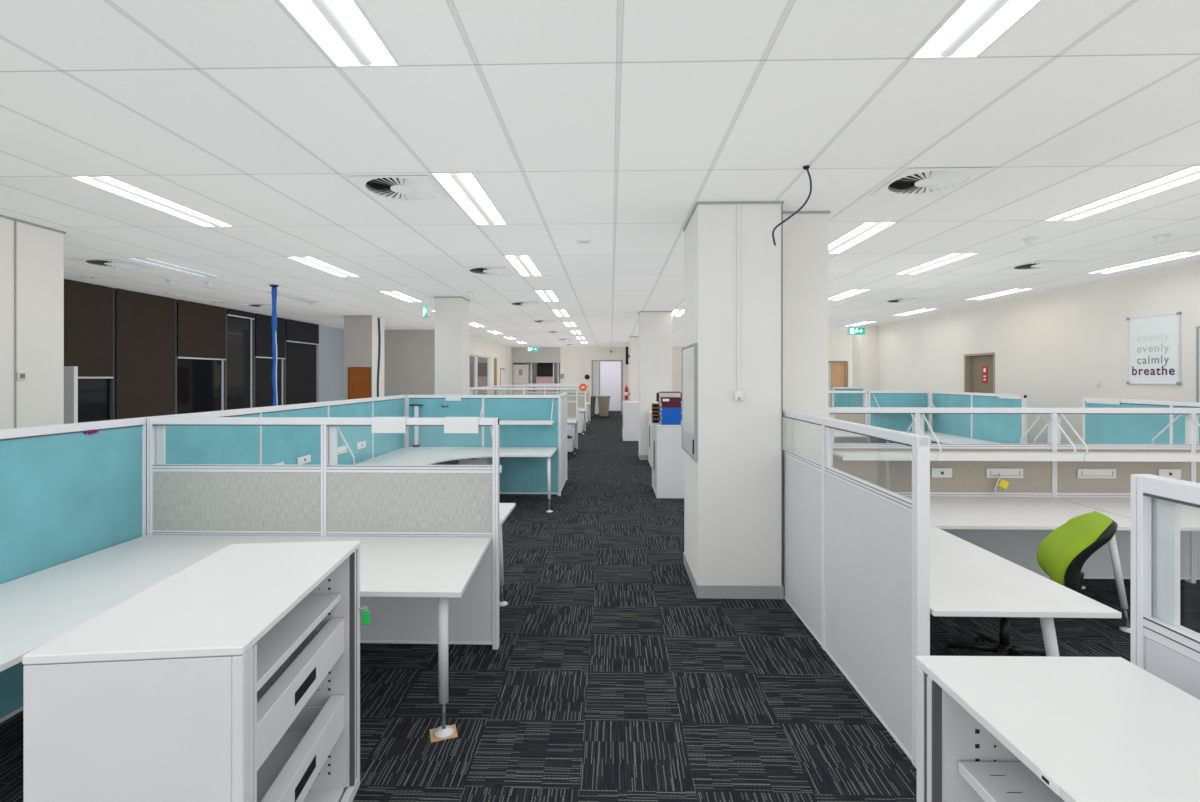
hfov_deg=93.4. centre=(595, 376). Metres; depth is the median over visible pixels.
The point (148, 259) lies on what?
diffuser
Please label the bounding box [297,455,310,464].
power outlet
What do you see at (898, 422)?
wall
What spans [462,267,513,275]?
ceiling vent
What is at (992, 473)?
socket
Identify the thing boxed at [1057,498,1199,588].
desk
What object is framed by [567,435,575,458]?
office chair
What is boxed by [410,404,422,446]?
monitor arm
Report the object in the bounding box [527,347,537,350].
exit sign
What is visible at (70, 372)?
whiteboard
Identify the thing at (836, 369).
door
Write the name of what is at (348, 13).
diffuser
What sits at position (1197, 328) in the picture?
whiteboard
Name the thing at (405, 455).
desk
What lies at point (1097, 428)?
wall
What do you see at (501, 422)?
shelf
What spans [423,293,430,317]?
exit sign
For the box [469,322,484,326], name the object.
ceiling light
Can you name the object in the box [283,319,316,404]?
window
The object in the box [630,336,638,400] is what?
column
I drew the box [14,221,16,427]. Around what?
trim
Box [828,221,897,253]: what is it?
ceiling light
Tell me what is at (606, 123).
ceiling
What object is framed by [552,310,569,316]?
ceiling light
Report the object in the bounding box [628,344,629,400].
wall
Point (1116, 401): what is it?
name plate
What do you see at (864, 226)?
diffuser
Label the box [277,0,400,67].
ceiling light
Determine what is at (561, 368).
notice board
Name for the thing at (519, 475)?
wall
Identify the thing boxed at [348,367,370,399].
door
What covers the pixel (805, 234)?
column
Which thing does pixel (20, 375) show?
wall switch
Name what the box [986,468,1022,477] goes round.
power outlet
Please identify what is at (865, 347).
wall
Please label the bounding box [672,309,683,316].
ceiling light
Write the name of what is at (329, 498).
wall
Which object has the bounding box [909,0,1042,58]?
ceiling light
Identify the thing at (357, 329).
column
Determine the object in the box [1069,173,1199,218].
diffuser
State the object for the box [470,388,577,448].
wall
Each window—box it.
[78,379,109,422]
[110,288,115,419]
[175,299,222,413]
[223,309,251,409]
[252,314,282,407]
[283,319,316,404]
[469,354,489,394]
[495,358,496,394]
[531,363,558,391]
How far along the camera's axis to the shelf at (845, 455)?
4.75 m
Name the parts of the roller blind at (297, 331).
rail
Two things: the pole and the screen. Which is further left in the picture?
the pole
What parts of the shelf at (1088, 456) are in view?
support rod, support rod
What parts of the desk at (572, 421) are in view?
leg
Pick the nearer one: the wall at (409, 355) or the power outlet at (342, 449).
the power outlet at (342, 449)
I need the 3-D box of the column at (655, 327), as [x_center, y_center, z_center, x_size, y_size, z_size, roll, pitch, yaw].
[1.327,0.190,12.719,0.720,3.260,0.720,0,0,2]
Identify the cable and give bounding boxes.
[377,318,380,396]
[772,165,811,245]
[994,473,1008,497]
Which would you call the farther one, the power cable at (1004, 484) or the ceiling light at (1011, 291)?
the ceiling light at (1011, 291)
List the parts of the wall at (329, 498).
post, panel, fabric panel, rail, rail, rail, post, panel, fabric panel, rail, post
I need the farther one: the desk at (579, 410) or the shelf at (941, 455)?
the desk at (579, 410)
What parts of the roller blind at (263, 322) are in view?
rail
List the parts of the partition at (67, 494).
rail, teal panel, post, teal panel, rail, post, teal panel, teal panel, post, teal panel, post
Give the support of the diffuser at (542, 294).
attached to the ceiling light at (545, 295)
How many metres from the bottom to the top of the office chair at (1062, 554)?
1.000 m
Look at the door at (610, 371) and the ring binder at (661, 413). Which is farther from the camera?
the door at (610, 371)
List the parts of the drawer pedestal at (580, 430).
drawer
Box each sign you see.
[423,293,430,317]
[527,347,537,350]
[579,383,586,390]
[847,321,864,334]
[982,366,987,382]
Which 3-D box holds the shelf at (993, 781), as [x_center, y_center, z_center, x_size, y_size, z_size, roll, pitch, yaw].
[1.112,0.956,0.963,0.460,0.028,0.840,0,0,1]
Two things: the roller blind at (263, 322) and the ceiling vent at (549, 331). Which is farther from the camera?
the ceiling vent at (549, 331)
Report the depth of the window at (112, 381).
9.14 m
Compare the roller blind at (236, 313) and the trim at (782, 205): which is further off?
the roller blind at (236, 313)
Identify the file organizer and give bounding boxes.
[652,403,658,422]
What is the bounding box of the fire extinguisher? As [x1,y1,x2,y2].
[625,385,629,399]
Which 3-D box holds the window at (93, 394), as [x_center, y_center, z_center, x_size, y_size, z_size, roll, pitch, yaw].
[-7.859,0.195,7.861,0.070,3.250,2.500,0,0,2]
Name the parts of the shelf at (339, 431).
support rod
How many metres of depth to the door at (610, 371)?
30.49 m
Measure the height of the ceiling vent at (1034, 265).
0.126 m
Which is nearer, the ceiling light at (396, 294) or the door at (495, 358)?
the ceiling light at (396, 294)
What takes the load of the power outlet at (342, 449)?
attached to the partition at (67, 494)
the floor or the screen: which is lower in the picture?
the floor
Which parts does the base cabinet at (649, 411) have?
tambour door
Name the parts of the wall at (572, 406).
rail, fabric panel, panel, post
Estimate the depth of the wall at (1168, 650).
1.54 m
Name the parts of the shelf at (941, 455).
support rod, support rod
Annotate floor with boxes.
[0,411,1199,801]
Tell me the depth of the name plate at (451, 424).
3.77 m
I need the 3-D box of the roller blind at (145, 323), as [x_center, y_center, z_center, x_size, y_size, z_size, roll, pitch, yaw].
[-7.744,0.183,9.759,0.032,3.226,1.230,0,0,2]
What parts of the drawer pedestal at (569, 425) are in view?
drawer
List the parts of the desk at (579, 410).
leg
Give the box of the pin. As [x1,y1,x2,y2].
[83,430,97,433]
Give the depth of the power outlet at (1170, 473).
4.98 m
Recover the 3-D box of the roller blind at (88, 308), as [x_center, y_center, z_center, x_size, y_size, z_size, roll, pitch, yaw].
[-7.795,-0.702,7.859,0.032,1.456,2.430,0,0,2]
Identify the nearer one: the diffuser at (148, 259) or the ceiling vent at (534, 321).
the diffuser at (148, 259)
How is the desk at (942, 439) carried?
on the floor
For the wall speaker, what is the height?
0.750 m
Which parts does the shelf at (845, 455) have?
support rod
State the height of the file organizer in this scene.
0.300 m
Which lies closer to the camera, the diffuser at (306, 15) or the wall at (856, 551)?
the diffuser at (306, 15)
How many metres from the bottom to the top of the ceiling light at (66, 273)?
0.072 m
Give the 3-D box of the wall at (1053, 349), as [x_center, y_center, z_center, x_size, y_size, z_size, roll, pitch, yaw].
[7.708,0.190,6.048,0.150,3.260,19.500,0,0,2]
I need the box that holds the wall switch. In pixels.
[17,372,25,379]
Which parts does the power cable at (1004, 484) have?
cord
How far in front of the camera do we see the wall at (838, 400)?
15.40 m
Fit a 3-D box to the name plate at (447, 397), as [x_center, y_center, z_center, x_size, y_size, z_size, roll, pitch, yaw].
[-2.190,0.318,8.701,0.240,0.094,0.068,0,0,2]
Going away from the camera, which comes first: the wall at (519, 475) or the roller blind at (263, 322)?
the wall at (519, 475)
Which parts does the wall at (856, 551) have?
panel, post, rail, rail, rail, panel, post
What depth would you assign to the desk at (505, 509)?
4.49 m
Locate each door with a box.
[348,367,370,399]
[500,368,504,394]
[592,360,622,413]
[828,361,847,406]
[964,352,994,393]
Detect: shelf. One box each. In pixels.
[255,593,340,691]
[338,426,501,472]
[480,398,554,424]
[833,414,936,460]
[906,414,1042,443]
[922,414,1083,460]
[958,761,1064,801]
[1034,414,1182,443]
[1059,414,1199,461]
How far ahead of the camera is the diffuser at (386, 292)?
10.06 m
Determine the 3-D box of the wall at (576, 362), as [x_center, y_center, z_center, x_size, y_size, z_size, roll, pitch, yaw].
[0.785,0.190,28.689,9.750,3.260,2.400,0,0,2]
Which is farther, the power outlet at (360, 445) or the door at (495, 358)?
the door at (495, 358)
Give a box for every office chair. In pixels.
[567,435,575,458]
[943,511,1117,655]
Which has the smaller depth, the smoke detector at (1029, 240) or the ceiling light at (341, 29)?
the ceiling light at (341, 29)
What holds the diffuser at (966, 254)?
attached to the ceiling light at (952, 257)
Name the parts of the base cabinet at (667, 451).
tambour door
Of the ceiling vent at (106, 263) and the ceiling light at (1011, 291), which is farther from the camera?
the ceiling light at (1011, 291)
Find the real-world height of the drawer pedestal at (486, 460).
0.670 m
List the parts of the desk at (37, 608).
leg, adjuster rod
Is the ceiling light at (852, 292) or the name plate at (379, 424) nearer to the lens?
the name plate at (379, 424)
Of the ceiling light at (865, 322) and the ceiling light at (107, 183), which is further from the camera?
the ceiling light at (865, 322)
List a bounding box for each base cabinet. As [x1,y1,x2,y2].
[22,541,360,801]
[622,401,638,440]
[648,410,651,466]
[652,421,683,497]
[916,656,1199,801]
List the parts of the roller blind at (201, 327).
rail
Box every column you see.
[0,215,65,428]
[343,316,384,399]
[434,297,469,394]
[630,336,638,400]
[638,311,672,459]
[683,201,783,598]
[783,211,829,461]
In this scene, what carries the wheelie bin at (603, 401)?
on the floor
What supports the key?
attached to the base cabinet at (234, 676)
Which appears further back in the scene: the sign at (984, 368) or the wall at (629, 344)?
the wall at (629, 344)
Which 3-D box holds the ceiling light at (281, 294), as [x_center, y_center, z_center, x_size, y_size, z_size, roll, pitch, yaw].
[-5.462,-1.464,10.201,0.300,0.072,1.357,0,0,2]
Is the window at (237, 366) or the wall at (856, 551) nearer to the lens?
the wall at (856, 551)
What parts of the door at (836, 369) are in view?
panel, frame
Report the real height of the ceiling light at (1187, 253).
0.072 m
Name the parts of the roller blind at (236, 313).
rail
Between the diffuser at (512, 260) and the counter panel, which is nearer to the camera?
the diffuser at (512, 260)
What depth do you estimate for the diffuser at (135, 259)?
7.42 m
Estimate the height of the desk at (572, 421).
0.749 m
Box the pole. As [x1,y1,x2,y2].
[270,285,277,405]
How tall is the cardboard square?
0.001 m
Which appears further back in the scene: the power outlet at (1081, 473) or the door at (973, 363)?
the door at (973, 363)
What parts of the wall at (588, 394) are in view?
fabric panel, rail, rail, fabric panel, post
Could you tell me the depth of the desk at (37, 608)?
3.02 m
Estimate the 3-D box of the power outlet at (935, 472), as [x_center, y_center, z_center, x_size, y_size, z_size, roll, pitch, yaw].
[3.085,0.855,5.041,0.180,0.085,0.016,0,0,2]
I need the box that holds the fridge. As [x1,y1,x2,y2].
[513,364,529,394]
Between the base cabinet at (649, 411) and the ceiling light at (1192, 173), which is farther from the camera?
the base cabinet at (649, 411)
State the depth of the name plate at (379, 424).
3.78 m
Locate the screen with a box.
[537,363,552,376]
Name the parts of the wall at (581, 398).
rail, fabric panel, post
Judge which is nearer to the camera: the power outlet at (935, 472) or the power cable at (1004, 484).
the power cable at (1004, 484)
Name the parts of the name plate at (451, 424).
plate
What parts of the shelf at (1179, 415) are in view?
support rod, support rod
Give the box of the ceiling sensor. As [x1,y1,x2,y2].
[576,240,590,242]
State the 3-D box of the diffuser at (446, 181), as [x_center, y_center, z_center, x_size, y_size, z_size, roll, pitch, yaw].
[-1.089,-1.456,4.656,0.094,0.008,1.329,0,0,2]
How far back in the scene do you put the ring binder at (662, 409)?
8.48 m
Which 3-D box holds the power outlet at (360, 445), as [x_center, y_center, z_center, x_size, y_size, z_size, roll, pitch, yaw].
[-2.963,0.860,7.131,0.016,0.085,0.240,0,0,2]
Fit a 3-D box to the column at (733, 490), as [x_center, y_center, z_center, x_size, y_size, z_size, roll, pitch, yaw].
[1.195,0.190,5.070,0.710,3.260,0.880,0,0,2]
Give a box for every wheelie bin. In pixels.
[591,396,596,416]
[597,396,610,416]
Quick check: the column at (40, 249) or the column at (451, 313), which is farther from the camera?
the column at (451, 313)
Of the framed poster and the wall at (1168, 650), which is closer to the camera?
the wall at (1168, 650)
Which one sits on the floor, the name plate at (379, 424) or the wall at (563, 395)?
the wall at (563, 395)
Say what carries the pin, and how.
attached to the partition at (67, 494)
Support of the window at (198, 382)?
in the wall
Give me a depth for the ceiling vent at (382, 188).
4.34 m
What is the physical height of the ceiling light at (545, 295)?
0.072 m
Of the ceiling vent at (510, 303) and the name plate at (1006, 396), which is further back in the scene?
the ceiling vent at (510, 303)
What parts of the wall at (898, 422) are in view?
rail, panel, fabric panel, post, post, rail, post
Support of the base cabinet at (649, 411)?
on the floor
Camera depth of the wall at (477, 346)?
23.95 m
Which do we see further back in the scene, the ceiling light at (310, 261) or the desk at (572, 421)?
the desk at (572, 421)
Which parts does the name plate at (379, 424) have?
plate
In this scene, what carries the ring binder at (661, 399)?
on the ring binder at (662, 405)
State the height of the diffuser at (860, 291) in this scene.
0.008 m
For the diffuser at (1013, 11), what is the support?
attached to the ceiling light at (973, 26)
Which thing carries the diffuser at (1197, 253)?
attached to the ceiling light at (1187, 253)
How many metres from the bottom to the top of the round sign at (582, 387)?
0.260 m
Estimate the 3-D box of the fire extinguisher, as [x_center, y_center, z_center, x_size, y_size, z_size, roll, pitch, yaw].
[1.331,0.660,23.973,0.232,0.620,0.162,0,0,2]
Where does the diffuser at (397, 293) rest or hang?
attached to the ceiling light at (396, 294)
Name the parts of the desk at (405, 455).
leg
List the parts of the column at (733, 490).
skirting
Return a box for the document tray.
[656,392,681,422]
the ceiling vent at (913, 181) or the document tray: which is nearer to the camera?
the ceiling vent at (913, 181)
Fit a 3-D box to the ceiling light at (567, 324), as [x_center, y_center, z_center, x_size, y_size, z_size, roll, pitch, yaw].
[-0.713,-1.464,15.506,0.300,0.072,1.357,0,0,2]
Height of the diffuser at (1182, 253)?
0.008 m
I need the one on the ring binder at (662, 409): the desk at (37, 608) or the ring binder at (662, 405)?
the ring binder at (662, 405)
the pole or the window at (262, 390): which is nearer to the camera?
the pole
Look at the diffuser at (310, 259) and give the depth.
7.39 m
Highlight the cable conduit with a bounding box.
[734,204,742,399]
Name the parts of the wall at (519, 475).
post, teal panel, post, rail, teal panel, rail, post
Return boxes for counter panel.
[536,377,552,391]
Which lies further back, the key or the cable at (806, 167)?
the cable at (806, 167)
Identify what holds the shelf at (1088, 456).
attached to the wall at (1026, 479)
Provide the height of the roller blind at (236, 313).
0.146 m
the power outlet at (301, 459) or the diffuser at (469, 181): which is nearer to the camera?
the diffuser at (469, 181)
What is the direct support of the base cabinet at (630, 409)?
on the floor
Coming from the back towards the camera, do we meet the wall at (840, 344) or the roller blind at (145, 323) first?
the wall at (840, 344)
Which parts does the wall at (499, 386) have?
rail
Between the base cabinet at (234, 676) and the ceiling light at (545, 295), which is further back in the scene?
the ceiling light at (545, 295)
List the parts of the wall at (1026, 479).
fabric panel, post, panel, fabric panel, rail, rail, rail, post, rail, panel, fabric panel, post, panel, fabric panel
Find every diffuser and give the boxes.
[132,258,202,275]
[147,258,215,275]
[284,0,357,61]
[292,257,343,275]
[306,257,355,275]
[331,0,393,61]
[382,291,409,300]
[393,291,418,300]
[435,174,486,222]
[459,173,504,222]
[506,256,528,274]
[521,256,540,274]
[537,291,549,300]
[547,291,557,300]
[828,222,872,248]
[835,290,863,299]
[901,253,957,272]
[913,253,972,272]
[917,0,987,53]
[955,0,1034,52]
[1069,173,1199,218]
[1096,252,1184,271]
[1109,252,1199,271]
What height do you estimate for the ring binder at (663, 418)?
0.064 m
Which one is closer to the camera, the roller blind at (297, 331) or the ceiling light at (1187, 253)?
the ceiling light at (1187, 253)
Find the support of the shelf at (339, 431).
attached to the wall at (329, 498)
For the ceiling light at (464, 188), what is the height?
0.072 m
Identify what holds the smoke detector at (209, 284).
attached to the ceiling
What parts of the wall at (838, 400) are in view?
post, rail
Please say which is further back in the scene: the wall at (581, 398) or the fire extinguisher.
the fire extinguisher
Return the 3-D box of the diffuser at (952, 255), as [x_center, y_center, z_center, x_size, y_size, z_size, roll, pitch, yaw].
[4.221,-1.456,7.230,0.094,0.008,1.329,0,0,2]
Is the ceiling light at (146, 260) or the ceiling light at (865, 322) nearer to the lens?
the ceiling light at (146, 260)
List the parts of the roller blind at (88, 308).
rail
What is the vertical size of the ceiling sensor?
0.012 m
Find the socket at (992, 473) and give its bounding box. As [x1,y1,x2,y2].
[990,471,1019,475]
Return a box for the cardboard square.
[430,724,457,742]
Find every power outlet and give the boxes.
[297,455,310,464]
[338,445,346,454]
[356,441,365,449]
[931,468,951,477]
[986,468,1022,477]
[1077,469,1115,477]
[1158,469,1180,478]
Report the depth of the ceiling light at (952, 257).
7.17 m
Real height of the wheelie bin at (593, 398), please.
0.960 m
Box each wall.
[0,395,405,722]
[147,417,498,649]
[317,325,343,401]
[384,330,434,395]
[406,395,560,495]
[469,335,515,394]
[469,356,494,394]
[469,385,510,394]
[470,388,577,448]
[504,385,585,430]
[512,347,682,407]
[524,384,590,420]
[557,393,566,494]
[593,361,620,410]
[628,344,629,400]
[783,409,929,768]
[828,331,852,386]
[828,391,929,442]
[828,407,1199,582]
[832,387,863,406]
[853,325,877,406]
[878,264,1199,443]
[931,391,1199,443]
[1131,474,1199,699]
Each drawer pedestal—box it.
[459,457,491,464]
[567,423,572,451]
[578,412,582,432]
[586,405,587,421]
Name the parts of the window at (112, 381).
pane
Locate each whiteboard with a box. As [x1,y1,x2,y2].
[64,366,77,423]
[682,343,697,460]
[1196,326,1199,401]
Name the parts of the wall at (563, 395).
white panel, white panel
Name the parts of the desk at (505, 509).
leg, adjuster rod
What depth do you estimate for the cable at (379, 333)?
13.56 m
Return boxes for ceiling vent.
[72,259,152,268]
[245,304,283,307]
[346,176,450,201]
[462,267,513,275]
[507,302,540,305]
[532,320,556,322]
[549,331,566,332]
[870,168,993,195]
[881,298,923,302]
[1003,261,1079,269]
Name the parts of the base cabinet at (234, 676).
tambour door, drawer, drawer, handle, handle, tambour door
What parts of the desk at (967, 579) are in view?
leg, leg, adjuster rod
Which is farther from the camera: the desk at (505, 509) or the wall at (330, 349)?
the wall at (330, 349)
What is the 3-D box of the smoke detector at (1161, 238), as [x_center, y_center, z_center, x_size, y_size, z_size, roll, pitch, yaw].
[5.754,-1.405,5.750,0.140,0.070,0.140,0,0,2]
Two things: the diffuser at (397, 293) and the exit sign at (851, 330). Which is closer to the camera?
the diffuser at (397, 293)
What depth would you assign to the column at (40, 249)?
5.30 m
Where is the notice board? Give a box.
[560,367,563,377]
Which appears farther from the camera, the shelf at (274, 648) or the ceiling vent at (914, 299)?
the ceiling vent at (914, 299)
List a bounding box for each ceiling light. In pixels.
[64,271,97,277]
[68,176,234,226]
[126,257,224,277]
[157,292,226,302]
[265,292,317,302]
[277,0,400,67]
[287,257,359,276]
[379,291,422,301]
[431,172,507,224]
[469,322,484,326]
[503,255,541,275]
[534,290,559,301]
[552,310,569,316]
[563,322,576,326]
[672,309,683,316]
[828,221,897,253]
[828,289,870,300]
[847,321,876,325]
[892,309,934,315]
[896,253,977,274]
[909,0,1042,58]
[966,288,1034,299]
[1042,165,1199,220]
[1086,251,1199,273]
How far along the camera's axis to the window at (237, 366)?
12.23 m
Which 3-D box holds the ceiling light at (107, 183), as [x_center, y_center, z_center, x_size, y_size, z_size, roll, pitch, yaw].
[-3.619,-1.464,4.723,0.300,0.072,1.357,0,0,2]
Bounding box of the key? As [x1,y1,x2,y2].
[359,606,369,624]
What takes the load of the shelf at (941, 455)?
attached to the wall at (1026, 479)
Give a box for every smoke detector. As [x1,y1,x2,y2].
[166,279,177,284]
[205,281,214,286]
[1022,237,1038,244]
[1152,234,1170,242]
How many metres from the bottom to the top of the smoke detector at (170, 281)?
0.070 m
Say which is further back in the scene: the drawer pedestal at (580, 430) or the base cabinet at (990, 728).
the drawer pedestal at (580, 430)
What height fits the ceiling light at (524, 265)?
0.072 m
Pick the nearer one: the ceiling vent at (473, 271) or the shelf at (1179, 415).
the shelf at (1179, 415)
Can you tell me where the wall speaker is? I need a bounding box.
[626,347,629,364]
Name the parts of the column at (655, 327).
skirting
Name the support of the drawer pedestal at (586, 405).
on the floor
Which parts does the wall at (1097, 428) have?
post, teal panel, post, rail, teal panel, post, post, teal panel, rail, post, teal panel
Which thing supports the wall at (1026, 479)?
on the floor
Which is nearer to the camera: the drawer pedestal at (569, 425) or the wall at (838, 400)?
the drawer pedestal at (569, 425)
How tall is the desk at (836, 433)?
0.749 m
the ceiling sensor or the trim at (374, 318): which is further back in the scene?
the trim at (374, 318)
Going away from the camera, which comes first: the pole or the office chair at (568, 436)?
the pole
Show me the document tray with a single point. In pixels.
(659, 394)
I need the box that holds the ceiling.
[0,0,1199,347]
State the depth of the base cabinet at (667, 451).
8.47 m
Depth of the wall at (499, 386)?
17.15 m
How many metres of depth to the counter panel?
28.43 m
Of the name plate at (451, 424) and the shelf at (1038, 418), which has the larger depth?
the shelf at (1038, 418)
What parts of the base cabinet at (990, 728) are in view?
tambour door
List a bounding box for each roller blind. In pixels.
[64,279,113,378]
[116,289,174,418]
[177,300,225,359]
[227,309,254,319]
[256,314,285,358]
[286,319,318,344]
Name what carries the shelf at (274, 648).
attached to the base cabinet at (234, 676)
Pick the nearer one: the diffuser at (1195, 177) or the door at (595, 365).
the diffuser at (1195, 177)
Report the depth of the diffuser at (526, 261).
7.34 m
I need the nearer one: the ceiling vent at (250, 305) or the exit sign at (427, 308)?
the exit sign at (427, 308)
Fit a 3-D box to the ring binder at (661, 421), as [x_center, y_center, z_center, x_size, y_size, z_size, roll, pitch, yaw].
[1.130,0.688,8.653,0.300,0.064,0.340,0,0,2]
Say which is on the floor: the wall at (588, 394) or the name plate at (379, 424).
the wall at (588, 394)
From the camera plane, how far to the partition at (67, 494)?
3.51 m
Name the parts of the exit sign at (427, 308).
casing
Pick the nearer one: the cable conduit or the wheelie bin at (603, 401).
the cable conduit
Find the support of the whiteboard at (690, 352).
attached to the column at (733, 490)
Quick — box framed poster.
[1126,312,1180,384]
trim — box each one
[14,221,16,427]
[372,316,383,396]
[782,205,782,585]
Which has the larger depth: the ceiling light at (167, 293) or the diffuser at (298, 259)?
the ceiling light at (167, 293)
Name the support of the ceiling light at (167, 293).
attached to the ceiling
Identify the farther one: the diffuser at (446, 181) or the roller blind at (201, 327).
the roller blind at (201, 327)
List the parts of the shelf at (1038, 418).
support rod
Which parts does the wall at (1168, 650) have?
post, rail, rail, panel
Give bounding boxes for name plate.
[371,417,407,432]
[444,417,480,432]
[445,395,460,400]
[999,394,1023,398]
[1086,397,1119,404]
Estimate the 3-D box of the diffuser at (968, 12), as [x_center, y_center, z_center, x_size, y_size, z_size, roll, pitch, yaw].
[1.458,-1.456,1.873,0.094,0.008,1.329,0,0,2]
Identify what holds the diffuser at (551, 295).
attached to the ceiling light at (545, 295)
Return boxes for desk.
[0,535,490,738]
[356,447,556,511]
[499,503,515,606]
[567,419,577,453]
[578,409,585,433]
[834,431,956,442]
[907,497,1130,656]
[928,436,1003,443]
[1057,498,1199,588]
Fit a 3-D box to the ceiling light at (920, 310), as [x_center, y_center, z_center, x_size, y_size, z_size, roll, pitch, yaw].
[7.073,-1.464,12.584,0.300,0.072,1.357,0,0,2]
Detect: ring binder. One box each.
[659,397,680,402]
[659,403,680,407]
[659,419,680,424]
[660,408,681,411]
[660,411,680,415]
[660,416,681,420]
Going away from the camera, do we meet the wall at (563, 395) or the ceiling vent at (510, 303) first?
the wall at (563, 395)
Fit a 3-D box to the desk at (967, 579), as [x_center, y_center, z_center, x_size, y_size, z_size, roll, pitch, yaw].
[2.807,1.444,3.801,2.450,0.749,2.488,0,0,2]

